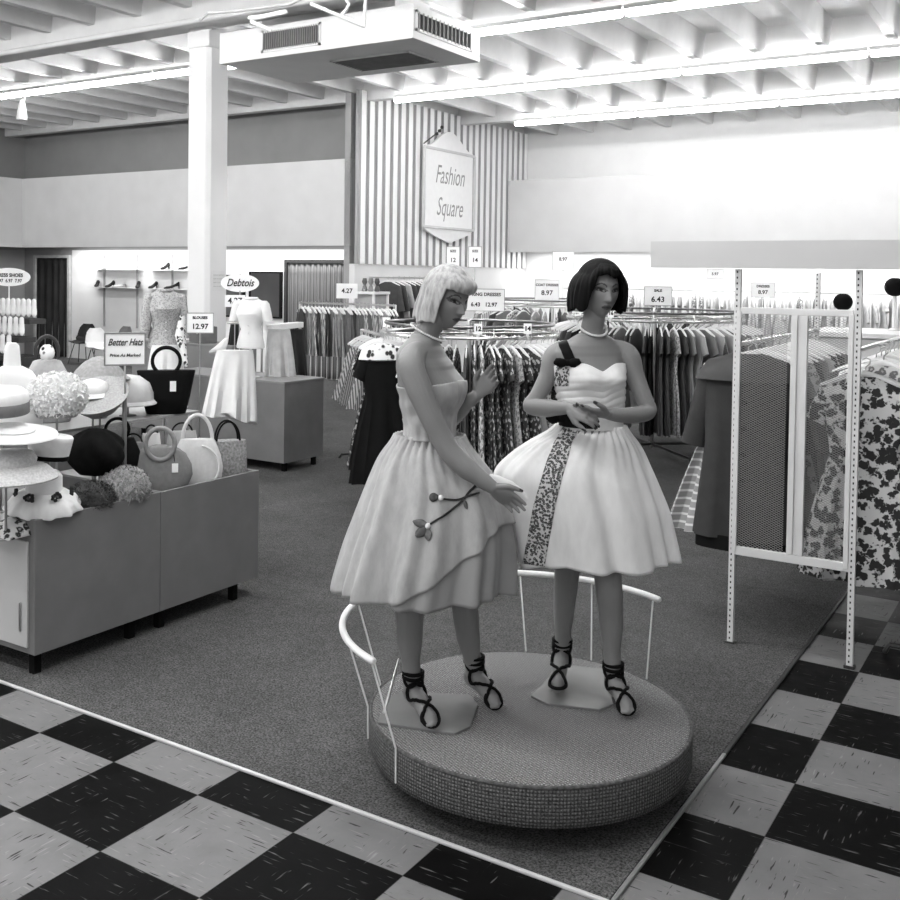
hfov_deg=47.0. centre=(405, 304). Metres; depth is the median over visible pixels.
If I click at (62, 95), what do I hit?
joist
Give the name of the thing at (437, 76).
joist
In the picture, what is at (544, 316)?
jacket
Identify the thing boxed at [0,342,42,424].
hat
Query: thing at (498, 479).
glove
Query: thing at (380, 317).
skirt
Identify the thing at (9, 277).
oval sign
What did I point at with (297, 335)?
skirt
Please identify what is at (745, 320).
dress
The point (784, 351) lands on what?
dress
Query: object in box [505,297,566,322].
clothes rack
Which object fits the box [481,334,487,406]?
dress
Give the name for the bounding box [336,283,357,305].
sign card
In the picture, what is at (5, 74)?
joist
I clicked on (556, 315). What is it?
dress
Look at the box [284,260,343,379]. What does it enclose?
curtain
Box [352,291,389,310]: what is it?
display case
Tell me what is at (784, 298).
jacket
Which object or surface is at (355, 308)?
skirt
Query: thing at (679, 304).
dress
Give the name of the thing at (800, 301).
dress
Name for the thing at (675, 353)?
dress
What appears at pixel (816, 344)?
coat
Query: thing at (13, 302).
shoe
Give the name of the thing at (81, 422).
shelf
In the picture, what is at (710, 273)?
sign card
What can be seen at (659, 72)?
fluorescent light
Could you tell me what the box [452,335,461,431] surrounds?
dress
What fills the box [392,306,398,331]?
skirt
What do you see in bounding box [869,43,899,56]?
fluorescent light
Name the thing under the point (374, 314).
skirt
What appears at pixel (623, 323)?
dress
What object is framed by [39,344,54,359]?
scarf
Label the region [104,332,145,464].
sign stand
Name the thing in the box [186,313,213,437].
sign card
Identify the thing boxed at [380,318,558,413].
clothes rack
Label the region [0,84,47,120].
fluorescent light
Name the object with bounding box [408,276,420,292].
jacket
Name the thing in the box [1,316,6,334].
shoe
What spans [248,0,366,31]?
bracket
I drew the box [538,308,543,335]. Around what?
jacket
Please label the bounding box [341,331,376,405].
skirt
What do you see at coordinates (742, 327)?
dress
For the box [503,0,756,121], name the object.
joist
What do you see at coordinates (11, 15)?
joist
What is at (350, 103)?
wall partition
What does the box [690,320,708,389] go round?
dress
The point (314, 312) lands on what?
skirt
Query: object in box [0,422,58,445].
hat
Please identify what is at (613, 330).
jacket
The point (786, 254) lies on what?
header board
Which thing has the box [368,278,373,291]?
ornament
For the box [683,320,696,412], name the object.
dress
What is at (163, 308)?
mannequin
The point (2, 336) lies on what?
shoe
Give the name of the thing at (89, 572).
display cabinet
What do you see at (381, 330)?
dress
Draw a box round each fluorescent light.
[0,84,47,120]
[46,70,154,92]
[153,65,234,78]
[393,82,525,102]
[470,4,624,35]
[514,109,637,125]
[525,66,681,89]
[624,0,751,16]
[637,98,778,116]
[681,47,868,74]
[779,88,899,105]
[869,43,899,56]
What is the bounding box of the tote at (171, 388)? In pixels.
[137,346,194,414]
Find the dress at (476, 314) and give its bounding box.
[472,311,481,354]
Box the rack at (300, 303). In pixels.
[299,302,396,310]
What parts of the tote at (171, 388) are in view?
ring handle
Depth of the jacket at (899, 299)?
18.36 m
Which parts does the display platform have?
rail, seam cord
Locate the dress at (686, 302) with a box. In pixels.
[684,293,688,320]
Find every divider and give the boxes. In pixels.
[383,317,389,329]
[474,324,481,340]
[524,323,531,339]
[608,311,613,321]
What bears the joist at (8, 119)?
attached to the ceiling
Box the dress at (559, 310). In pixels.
[557,308,561,322]
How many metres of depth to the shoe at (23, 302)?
20.94 m
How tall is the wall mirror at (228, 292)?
0.835 m
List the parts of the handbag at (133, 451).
ring handle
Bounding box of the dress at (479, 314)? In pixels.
[474,311,485,323]
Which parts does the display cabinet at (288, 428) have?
leg, leg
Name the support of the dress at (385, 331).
hanging from the clothes rack at (512, 329)
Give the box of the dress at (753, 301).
[750,297,755,327]
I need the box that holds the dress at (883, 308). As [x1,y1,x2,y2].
[879,297,888,328]
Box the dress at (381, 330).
[347,330,382,467]
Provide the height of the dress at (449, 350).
1.160 m
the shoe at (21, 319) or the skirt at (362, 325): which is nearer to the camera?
the skirt at (362, 325)
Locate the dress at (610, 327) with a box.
[603,318,613,334]
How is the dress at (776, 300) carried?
hanging from the rail at (563, 287)
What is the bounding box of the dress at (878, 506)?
[797,357,899,589]
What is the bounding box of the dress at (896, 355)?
[869,341,899,357]
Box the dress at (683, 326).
[681,315,689,328]
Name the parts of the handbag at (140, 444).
handle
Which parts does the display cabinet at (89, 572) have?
door, panel, handle, leg, panel, panel, leg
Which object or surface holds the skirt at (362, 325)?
hanging from the rack at (300, 303)
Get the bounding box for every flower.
[14,488,17,496]
[23,493,33,502]
[51,492,61,501]
[69,485,73,495]
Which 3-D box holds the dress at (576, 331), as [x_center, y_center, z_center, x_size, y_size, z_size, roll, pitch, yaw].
[1.937,0.711,11.058,0.610,1.160,0.098,0,2,-33]
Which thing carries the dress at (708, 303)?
hanging from the rail at (563, 287)
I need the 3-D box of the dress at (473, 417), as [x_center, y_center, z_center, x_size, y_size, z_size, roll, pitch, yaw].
[0.531,0.818,8.040,0.096,1.160,0.573,1,2,2]
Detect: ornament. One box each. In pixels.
[362,278,367,290]
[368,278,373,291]
[374,278,379,291]
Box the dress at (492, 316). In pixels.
[486,311,498,336]
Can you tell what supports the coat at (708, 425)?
hanging from the rack at (800, 331)
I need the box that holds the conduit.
[198,0,300,21]
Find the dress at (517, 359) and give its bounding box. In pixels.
[506,337,524,449]
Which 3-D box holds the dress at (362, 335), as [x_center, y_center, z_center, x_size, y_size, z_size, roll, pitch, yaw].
[-0.447,0.603,10.855,0.281,0.715,0.800,2,2,44]
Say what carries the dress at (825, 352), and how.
hanging from the rack at (800, 331)
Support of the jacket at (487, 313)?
hanging from the clothes rack at (552, 306)
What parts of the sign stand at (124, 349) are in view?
stem, frame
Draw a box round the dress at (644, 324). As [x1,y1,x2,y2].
[642,316,645,336]
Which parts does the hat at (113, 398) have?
crown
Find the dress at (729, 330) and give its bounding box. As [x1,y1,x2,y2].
[720,320,745,351]
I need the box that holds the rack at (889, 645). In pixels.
[883,642,899,653]
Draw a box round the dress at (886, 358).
[861,343,899,363]
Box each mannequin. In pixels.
[140,289,189,443]
[330,263,526,735]
[493,258,681,715]
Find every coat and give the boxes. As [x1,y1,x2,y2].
[378,276,404,331]
[392,276,409,331]
[405,276,421,331]
[681,338,815,552]
[750,337,819,531]
[774,333,824,483]
[781,332,829,481]
[808,329,847,363]
[808,341,845,365]
[815,345,897,454]
[871,339,899,355]
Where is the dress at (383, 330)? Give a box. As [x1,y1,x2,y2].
[348,330,383,469]
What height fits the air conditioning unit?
1.039 m
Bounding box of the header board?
[650,240,899,269]
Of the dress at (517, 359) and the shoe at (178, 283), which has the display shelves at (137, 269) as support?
the shoe at (178, 283)
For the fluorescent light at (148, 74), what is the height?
0.141 m
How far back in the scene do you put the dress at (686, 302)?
20.40 m
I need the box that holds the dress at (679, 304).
[677,293,681,319]
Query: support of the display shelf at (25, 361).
on the carpet
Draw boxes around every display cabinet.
[0,475,159,674]
[40,461,258,627]
[132,338,256,434]
[158,367,324,471]
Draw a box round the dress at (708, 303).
[705,293,710,320]
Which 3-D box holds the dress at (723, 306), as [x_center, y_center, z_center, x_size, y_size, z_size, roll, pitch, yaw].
[6.201,0.289,20.172,0.162,1.159,0.616,1,2,24]
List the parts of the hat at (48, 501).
crown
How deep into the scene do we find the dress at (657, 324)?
12.27 m
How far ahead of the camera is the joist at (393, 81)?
17.16 m
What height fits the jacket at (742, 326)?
0.720 m
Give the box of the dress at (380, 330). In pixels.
[347,330,384,464]
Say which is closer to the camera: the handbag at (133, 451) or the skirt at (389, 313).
the handbag at (133, 451)
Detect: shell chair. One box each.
[68,324,94,363]
[85,328,104,358]
[119,326,131,331]
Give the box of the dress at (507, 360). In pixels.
[497,336,514,458]
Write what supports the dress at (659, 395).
hanging from the clothes rack at (652, 315)
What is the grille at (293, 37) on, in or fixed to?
attached to the air conditioning unit
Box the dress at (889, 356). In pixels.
[862,342,899,360]
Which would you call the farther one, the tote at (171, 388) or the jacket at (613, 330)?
the jacket at (613, 330)
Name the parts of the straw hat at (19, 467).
crown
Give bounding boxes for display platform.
[339,570,692,828]
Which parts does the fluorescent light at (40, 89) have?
pendant lamp, lamp shade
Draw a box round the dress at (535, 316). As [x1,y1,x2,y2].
[530,305,540,335]
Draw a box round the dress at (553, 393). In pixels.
[539,335,558,422]
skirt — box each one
[147,345,187,406]
[202,350,256,424]
[228,324,241,349]
[264,329,295,376]
[290,329,306,375]
[295,301,307,354]
[303,306,309,343]
[307,301,313,355]
[310,306,318,355]
[314,301,320,355]
[317,302,324,354]
[321,304,327,356]
[325,302,331,356]
[328,302,335,356]
[332,302,339,356]
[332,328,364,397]
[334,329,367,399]
[335,302,343,356]
[337,330,370,401]
[338,307,347,357]
[339,331,373,403]
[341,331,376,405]
[343,302,351,352]
[345,307,353,354]
[346,379,362,409]
[348,332,378,400]
[350,303,357,337]
[354,305,360,336]
[358,303,364,334]
[362,303,367,335]
[365,303,372,336]
[369,303,377,337]
[370,303,381,337]
[377,308,383,337]
[380,309,389,327]
[384,309,391,335]
[388,306,394,327]
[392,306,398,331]
[670,447,703,531]
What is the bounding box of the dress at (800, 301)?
[796,291,802,308]
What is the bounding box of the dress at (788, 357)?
[760,336,815,529]
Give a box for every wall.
[0,128,24,353]
[25,105,344,379]
[349,264,524,371]
[354,89,527,267]
[524,99,899,343]
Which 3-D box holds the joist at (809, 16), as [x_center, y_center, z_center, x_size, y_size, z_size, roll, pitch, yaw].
[2.649,-3.526,9.271,0.200,0.380,26.800,2,2,33]
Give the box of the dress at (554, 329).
[551,316,572,338]
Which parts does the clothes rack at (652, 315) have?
hanging rail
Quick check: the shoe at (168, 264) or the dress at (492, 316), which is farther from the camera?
the shoe at (168, 264)
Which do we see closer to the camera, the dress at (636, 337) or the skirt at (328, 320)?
the dress at (636, 337)
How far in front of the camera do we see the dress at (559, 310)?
16.42 m
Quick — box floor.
[0,586,899,899]
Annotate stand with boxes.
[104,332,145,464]
[338,329,380,457]
[833,294,852,330]
[884,278,899,330]
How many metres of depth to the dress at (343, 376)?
10.54 m
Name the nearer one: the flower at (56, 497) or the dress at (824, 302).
the flower at (56, 497)
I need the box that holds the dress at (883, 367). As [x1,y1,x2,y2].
[838,347,899,381]
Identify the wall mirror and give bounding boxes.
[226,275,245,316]
[249,271,282,318]
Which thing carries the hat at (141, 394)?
on the display riser
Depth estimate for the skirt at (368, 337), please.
10.41 m
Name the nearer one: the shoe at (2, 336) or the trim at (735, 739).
the trim at (735, 739)
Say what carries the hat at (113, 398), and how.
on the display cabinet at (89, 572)
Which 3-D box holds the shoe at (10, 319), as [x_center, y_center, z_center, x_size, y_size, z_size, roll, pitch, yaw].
[-7.869,0.418,20.585,0.111,0.373,0.300,0,2,-19]
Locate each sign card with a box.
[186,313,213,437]
[225,295,244,349]
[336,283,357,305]
[446,246,459,345]
[466,289,504,334]
[468,246,481,311]
[535,279,559,302]
[552,251,573,302]
[644,286,671,309]
[706,269,723,312]
[751,282,774,328]
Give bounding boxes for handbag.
[29,334,70,422]
[104,417,139,467]
[129,433,143,449]
[138,426,192,490]
[142,424,160,445]
[166,422,196,445]
[177,413,222,484]
[214,420,246,477]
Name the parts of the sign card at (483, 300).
frame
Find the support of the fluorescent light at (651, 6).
attached to the girder at (484, 11)
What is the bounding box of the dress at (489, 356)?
[484,336,497,472]
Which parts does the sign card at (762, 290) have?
frame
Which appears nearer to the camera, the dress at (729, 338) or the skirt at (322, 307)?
the dress at (729, 338)
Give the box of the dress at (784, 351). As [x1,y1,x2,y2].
[765,334,821,498]
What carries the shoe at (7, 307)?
on the display shelf at (25, 361)
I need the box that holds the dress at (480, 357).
[477,336,484,461]
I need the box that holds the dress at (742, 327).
[742,327,761,348]
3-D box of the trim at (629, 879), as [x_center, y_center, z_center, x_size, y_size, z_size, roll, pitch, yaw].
[0.975,1.847,3.718,0.016,0.012,1.203,2,2,33]
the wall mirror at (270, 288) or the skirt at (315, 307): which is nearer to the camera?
the skirt at (315, 307)
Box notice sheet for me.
[212,271,223,290]
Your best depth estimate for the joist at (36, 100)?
19.96 m
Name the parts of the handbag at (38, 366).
ring handle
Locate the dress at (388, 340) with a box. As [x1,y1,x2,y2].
[377,331,391,343]
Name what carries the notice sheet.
attached to the column
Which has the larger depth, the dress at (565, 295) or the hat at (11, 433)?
the dress at (565, 295)
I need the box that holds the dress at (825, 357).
[788,332,834,463]
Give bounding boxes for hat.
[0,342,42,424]
[0,385,29,418]
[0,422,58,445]
[0,448,58,540]
[2,469,82,520]
[26,370,89,469]
[28,433,73,464]
[67,428,124,479]
[68,479,116,510]
[73,356,129,418]
[79,376,128,478]
[84,379,108,480]
[98,464,152,505]
[119,374,156,416]
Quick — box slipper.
[209,338,227,353]
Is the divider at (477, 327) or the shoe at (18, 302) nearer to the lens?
the divider at (477, 327)
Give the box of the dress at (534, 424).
[520,335,541,438]
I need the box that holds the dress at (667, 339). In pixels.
[663,320,670,436]
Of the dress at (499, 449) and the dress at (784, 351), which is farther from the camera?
the dress at (499, 449)
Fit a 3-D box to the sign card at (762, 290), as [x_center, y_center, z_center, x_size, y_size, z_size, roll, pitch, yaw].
[5.354,0.617,15.524,0.348,1.900,0.016,1,2,19]
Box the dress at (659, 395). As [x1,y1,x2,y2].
[653,320,663,436]
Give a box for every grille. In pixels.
[261,22,320,52]
[330,51,438,71]
[415,9,472,51]
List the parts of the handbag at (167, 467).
ring handle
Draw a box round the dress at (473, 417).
[469,335,477,451]
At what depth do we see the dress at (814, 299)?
19.24 m
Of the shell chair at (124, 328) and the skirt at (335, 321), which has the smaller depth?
the skirt at (335, 321)
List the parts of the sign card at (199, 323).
stem, frame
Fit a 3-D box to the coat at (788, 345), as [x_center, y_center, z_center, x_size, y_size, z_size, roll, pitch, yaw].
[2.346,0.720,6.394,0.690,1.099,0.195,2,2,37]
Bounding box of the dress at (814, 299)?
[812,299,814,328]
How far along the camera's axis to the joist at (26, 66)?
17.69 m
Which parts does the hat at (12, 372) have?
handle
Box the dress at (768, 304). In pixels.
[764,298,771,345]
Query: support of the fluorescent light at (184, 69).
attached to the girder at (484, 11)
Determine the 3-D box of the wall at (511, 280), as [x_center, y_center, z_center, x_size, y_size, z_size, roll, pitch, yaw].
[0.836,0.310,20.423,0.110,2.130,6.450,2,2,33]
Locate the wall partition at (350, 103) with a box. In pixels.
[342,93,491,367]
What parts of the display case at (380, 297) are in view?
panel, post, post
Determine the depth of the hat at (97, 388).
5.63 m
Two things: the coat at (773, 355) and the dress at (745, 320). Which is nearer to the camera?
the coat at (773, 355)
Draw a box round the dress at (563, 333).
[558,316,580,340]
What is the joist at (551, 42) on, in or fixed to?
attached to the ceiling
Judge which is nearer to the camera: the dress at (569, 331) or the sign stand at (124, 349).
the sign stand at (124, 349)
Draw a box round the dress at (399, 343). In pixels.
[394,333,403,345]
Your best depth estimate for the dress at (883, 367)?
5.39 m
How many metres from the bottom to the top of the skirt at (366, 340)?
0.715 m
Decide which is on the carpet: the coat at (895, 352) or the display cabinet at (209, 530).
the display cabinet at (209, 530)
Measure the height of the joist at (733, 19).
0.380 m
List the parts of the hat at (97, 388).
crown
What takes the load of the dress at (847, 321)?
hanging from the rail at (563, 287)
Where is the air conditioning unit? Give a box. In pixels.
[220,0,479,82]
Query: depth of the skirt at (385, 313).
14.41 m
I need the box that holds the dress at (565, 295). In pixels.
[564,290,567,311]
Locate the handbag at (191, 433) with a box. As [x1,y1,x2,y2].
[166,422,196,445]
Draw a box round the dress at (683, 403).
[677,320,688,435]
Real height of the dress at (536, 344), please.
1.160 m
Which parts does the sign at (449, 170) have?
chain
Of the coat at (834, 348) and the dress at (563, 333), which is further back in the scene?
the dress at (563, 333)
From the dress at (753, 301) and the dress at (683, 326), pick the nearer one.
the dress at (683, 326)
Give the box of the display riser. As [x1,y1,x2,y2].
[0,407,199,511]
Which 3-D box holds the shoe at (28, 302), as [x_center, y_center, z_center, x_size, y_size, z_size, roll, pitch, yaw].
[-7.610,0.065,20.887,0.111,0.373,0.300,0,2,-19]
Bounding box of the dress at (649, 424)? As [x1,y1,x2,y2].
[645,327,653,435]
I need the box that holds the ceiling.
[554,0,899,81]
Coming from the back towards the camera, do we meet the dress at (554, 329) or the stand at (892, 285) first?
the stand at (892, 285)
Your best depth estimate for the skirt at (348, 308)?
14.63 m
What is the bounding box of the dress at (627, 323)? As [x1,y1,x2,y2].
[623,319,632,406]
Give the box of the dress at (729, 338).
[715,320,733,353]
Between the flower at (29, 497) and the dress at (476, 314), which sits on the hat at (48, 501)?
the flower at (29, 497)
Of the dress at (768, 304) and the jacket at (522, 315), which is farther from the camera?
the dress at (768, 304)
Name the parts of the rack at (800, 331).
post, panel, hanging rail, frame, post, panel, post, hanging rail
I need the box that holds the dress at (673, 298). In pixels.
[670,292,674,325]
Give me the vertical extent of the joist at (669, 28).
0.380 m
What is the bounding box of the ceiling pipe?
[0,0,332,55]
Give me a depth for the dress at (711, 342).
10.46 m
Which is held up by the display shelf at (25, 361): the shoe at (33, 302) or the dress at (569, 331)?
the shoe at (33, 302)
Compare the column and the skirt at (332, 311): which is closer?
the column
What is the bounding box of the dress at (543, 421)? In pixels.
[528,335,547,432]
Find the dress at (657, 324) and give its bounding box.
[654,320,658,401]
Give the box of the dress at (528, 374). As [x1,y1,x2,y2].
[513,336,533,443]
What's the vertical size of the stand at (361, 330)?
1.374 m
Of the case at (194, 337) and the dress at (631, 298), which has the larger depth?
the dress at (631, 298)
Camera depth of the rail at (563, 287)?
19.56 m
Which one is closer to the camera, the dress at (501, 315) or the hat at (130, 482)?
the hat at (130, 482)
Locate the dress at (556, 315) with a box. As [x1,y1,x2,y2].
[555,310,557,323]
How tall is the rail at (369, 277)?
0.030 m
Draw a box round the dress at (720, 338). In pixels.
[706,320,728,357]
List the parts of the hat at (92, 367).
crown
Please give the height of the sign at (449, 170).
2.218 m
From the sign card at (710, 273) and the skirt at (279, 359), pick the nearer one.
the skirt at (279, 359)
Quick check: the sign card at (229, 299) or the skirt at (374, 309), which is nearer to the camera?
the sign card at (229, 299)
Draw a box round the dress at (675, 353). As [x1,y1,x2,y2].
[669,321,680,436]
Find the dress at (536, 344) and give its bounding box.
[533,335,553,428]
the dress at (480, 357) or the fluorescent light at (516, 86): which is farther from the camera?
the fluorescent light at (516, 86)
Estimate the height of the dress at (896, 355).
1.160 m
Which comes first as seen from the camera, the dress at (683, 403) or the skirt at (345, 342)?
the dress at (683, 403)
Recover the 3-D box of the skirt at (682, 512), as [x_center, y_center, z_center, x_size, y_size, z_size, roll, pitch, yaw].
[1.843,0.933,5.949,0.673,0.715,0.332,1,2,8]
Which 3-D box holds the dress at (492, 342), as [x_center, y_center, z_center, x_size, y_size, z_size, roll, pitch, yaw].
[0.806,0.781,9.471,0.090,1.160,0.561,2,2,25]
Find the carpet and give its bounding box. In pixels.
[0,354,847,899]
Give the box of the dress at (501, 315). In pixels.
[493,304,511,336]
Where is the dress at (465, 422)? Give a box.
[460,344,469,439]
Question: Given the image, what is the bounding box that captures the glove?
[490,474,527,501]
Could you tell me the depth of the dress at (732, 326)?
10.69 m
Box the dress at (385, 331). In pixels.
[370,331,387,345]
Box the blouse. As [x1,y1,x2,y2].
[229,297,272,378]
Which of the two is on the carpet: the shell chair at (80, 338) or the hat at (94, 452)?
the shell chair at (80, 338)
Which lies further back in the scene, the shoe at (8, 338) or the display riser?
the shoe at (8, 338)
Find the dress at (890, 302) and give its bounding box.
[888,298,891,328]
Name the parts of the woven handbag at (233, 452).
handle, handle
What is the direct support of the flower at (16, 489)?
on the hat at (48, 501)
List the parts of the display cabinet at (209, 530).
panel, panel, leg, panel, leg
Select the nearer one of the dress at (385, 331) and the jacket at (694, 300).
the dress at (385, 331)
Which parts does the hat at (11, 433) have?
crown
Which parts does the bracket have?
arm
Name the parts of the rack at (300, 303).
hanging rail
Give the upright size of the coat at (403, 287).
1.100 m
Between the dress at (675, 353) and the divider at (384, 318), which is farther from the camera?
the dress at (675, 353)
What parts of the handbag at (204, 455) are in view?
handle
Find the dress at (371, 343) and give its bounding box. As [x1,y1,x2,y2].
[349,331,383,469]
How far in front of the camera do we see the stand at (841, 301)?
12.13 m
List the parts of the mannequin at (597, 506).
plate, sash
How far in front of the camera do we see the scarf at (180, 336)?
9.65 m
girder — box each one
[0,0,388,62]
[0,0,648,90]
[5,14,899,136]
[458,60,899,125]
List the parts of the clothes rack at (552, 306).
hanging rail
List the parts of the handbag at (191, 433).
handle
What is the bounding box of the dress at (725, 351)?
[711,320,727,354]
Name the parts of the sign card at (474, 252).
frame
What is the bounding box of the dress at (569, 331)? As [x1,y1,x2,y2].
[564,324,580,339]
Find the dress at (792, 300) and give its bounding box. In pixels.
[786,291,794,342]
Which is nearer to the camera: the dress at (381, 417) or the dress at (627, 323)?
the dress at (381, 417)
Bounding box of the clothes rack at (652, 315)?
[567,307,744,462]
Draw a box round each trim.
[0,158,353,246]
[0,680,608,899]
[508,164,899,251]
[611,753,725,899]
[723,589,847,755]
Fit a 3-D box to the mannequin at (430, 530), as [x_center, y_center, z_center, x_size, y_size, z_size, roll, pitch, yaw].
[0.067,0.711,3.986,0.698,1.742,0.612,0,2,-10]
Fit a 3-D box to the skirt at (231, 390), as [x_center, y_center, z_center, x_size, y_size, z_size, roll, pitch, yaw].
[-1.590,0.754,9.346,0.495,0.686,0.290,1,2,7]
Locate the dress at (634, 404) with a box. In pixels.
[632,319,640,406]
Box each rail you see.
[227,322,262,371]
[264,322,303,342]
[369,277,424,278]
[563,287,887,294]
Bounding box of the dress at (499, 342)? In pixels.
[495,331,507,347]
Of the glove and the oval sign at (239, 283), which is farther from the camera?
the oval sign at (239, 283)
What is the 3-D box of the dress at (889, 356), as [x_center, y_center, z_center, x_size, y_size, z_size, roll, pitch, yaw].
[2.714,0.790,5.861,0.641,1.159,0.241,2,2,27]
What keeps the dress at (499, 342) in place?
hanging from the clothes rack at (512, 329)
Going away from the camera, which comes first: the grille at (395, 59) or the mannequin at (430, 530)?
the mannequin at (430, 530)
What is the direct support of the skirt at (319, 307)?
hanging from the rack at (300, 303)
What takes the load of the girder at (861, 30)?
attached to the ceiling
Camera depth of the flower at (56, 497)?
4.98 m
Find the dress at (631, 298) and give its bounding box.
[629,291,634,317]
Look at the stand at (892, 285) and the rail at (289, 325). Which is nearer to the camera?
the rail at (289, 325)
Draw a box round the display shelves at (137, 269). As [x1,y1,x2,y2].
[100,255,186,327]
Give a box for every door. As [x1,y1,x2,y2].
[33,255,71,357]
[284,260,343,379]
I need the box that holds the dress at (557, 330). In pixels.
[553,316,574,338]
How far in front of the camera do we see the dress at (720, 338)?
10.49 m
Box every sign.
[0,268,29,316]
[221,259,258,349]
[422,126,475,242]
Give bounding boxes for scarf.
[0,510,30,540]
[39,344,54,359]
[175,315,187,366]
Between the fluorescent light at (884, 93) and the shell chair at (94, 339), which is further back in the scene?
the shell chair at (94, 339)
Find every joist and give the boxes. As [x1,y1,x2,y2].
[0,0,523,133]
[0,3,324,99]
[0,23,287,102]
[0,60,188,104]
[0,68,186,113]
[0,99,99,122]
[0,107,72,124]
[0,115,46,127]
[0,122,22,130]
[4,95,127,119]
[25,54,252,106]
[34,91,156,116]
[75,0,558,134]
[159,0,595,132]
[419,0,713,124]
[442,57,633,129]
[480,34,672,126]
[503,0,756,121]
[590,0,802,118]
[691,2,849,114]
[768,0,899,111]
[857,0,899,40]
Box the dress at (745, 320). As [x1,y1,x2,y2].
[743,320,768,346]
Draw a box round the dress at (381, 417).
[349,334,402,484]
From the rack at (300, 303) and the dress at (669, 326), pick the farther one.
the rack at (300, 303)
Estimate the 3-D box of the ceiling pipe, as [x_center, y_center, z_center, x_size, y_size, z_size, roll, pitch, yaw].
[0.539,-3.195,10.024,19.058,0.072,0.072,2,2,33]
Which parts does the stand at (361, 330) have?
hanging rail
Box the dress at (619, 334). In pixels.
[612,323,631,427]
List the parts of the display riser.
leg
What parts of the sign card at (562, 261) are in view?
frame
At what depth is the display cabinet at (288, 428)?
10.25 m
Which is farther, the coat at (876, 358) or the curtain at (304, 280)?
the curtain at (304, 280)
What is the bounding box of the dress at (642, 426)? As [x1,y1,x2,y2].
[639,326,647,435]
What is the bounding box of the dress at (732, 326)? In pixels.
[731,320,755,350]
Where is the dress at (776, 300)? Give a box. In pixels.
[772,294,779,345]
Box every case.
[189,326,216,343]
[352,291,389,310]
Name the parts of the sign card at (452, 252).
frame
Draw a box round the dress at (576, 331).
[570,328,580,337]
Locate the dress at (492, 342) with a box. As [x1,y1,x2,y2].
[485,335,496,351]
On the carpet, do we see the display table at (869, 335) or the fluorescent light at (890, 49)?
the display table at (869, 335)
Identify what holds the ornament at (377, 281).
on the display case at (380, 297)
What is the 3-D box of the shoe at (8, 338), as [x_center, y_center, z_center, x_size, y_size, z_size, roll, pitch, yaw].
[-7.662,0.764,19.979,0.111,0.373,0.300,0,2,-19]
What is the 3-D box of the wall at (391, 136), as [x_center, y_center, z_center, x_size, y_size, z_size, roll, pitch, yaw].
[0.927,-2.237,20.306,0.055,2.970,6.419,2,2,33]
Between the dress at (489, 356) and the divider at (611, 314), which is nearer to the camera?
the dress at (489, 356)
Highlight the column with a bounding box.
[187,26,227,341]
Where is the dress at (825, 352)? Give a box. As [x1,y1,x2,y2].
[808,344,840,367]
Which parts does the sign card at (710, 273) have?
stem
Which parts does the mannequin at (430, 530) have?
support rod, plate, embroidered stem, embroidered stem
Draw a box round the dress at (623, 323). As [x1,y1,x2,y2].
[618,319,627,329]
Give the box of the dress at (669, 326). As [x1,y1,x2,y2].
[664,324,672,331]
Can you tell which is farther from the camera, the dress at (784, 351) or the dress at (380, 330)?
the dress at (380, 330)
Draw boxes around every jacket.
[398,276,414,316]
[403,276,417,316]
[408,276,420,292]
[479,311,493,340]
[503,307,519,336]
[513,310,530,336]
[521,307,530,315]
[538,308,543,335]
[540,305,546,335]
[561,306,568,321]
[608,319,619,336]
[624,321,633,389]
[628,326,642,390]
[636,288,640,319]
[641,293,648,323]
[691,293,696,320]
[698,289,703,320]
[713,293,718,320]
[726,320,748,350]
[728,294,732,320]
[742,294,748,325]
[742,326,763,347]
[757,298,763,327]
[781,293,786,328]
[805,291,810,327]
[830,296,835,326]
[863,296,869,327]
[871,292,878,328]
[898,299,899,328]
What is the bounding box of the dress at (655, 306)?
[655,306,660,327]
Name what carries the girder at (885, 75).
attached to the ceiling
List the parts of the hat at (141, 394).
crown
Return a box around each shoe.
[0,298,4,315]
[0,334,4,353]
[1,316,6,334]
[5,298,10,315]
[6,334,10,343]
[7,316,12,334]
[10,298,15,315]
[13,317,18,335]
[15,298,20,316]
[19,317,24,335]
[21,298,25,316]
[26,299,30,316]
[31,299,36,317]
[92,262,101,268]
[105,265,118,268]
[105,280,114,286]
[112,284,125,287]
[148,281,157,287]
[160,262,169,269]
[164,282,179,288]
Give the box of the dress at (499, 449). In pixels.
[492,337,503,464]
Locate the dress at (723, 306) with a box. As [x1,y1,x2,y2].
[720,293,726,320]
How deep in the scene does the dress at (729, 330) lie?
10.64 m
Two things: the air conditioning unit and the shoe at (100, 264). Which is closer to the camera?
the air conditioning unit
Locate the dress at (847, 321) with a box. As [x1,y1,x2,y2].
[846,305,852,326]
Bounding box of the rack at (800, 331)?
[724,269,899,669]
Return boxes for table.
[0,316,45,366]
[808,327,899,358]
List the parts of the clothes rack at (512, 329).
hanging rail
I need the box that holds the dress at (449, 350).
[444,335,453,360]
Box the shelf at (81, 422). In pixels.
[43,407,199,432]
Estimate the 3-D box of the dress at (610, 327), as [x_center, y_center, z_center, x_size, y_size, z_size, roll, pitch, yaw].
[2.113,0.720,10.838,0.098,1.160,0.622,2,2,44]
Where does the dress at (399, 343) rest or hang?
hanging from the clothes rack at (512, 329)
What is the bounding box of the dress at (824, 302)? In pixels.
[820,295,826,327]
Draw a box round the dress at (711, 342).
[698,320,718,365]
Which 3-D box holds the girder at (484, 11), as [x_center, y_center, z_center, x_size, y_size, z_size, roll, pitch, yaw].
[-0.513,-3.639,13.512,26.400,0.480,0.180,2,2,33]
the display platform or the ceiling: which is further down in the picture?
the display platform

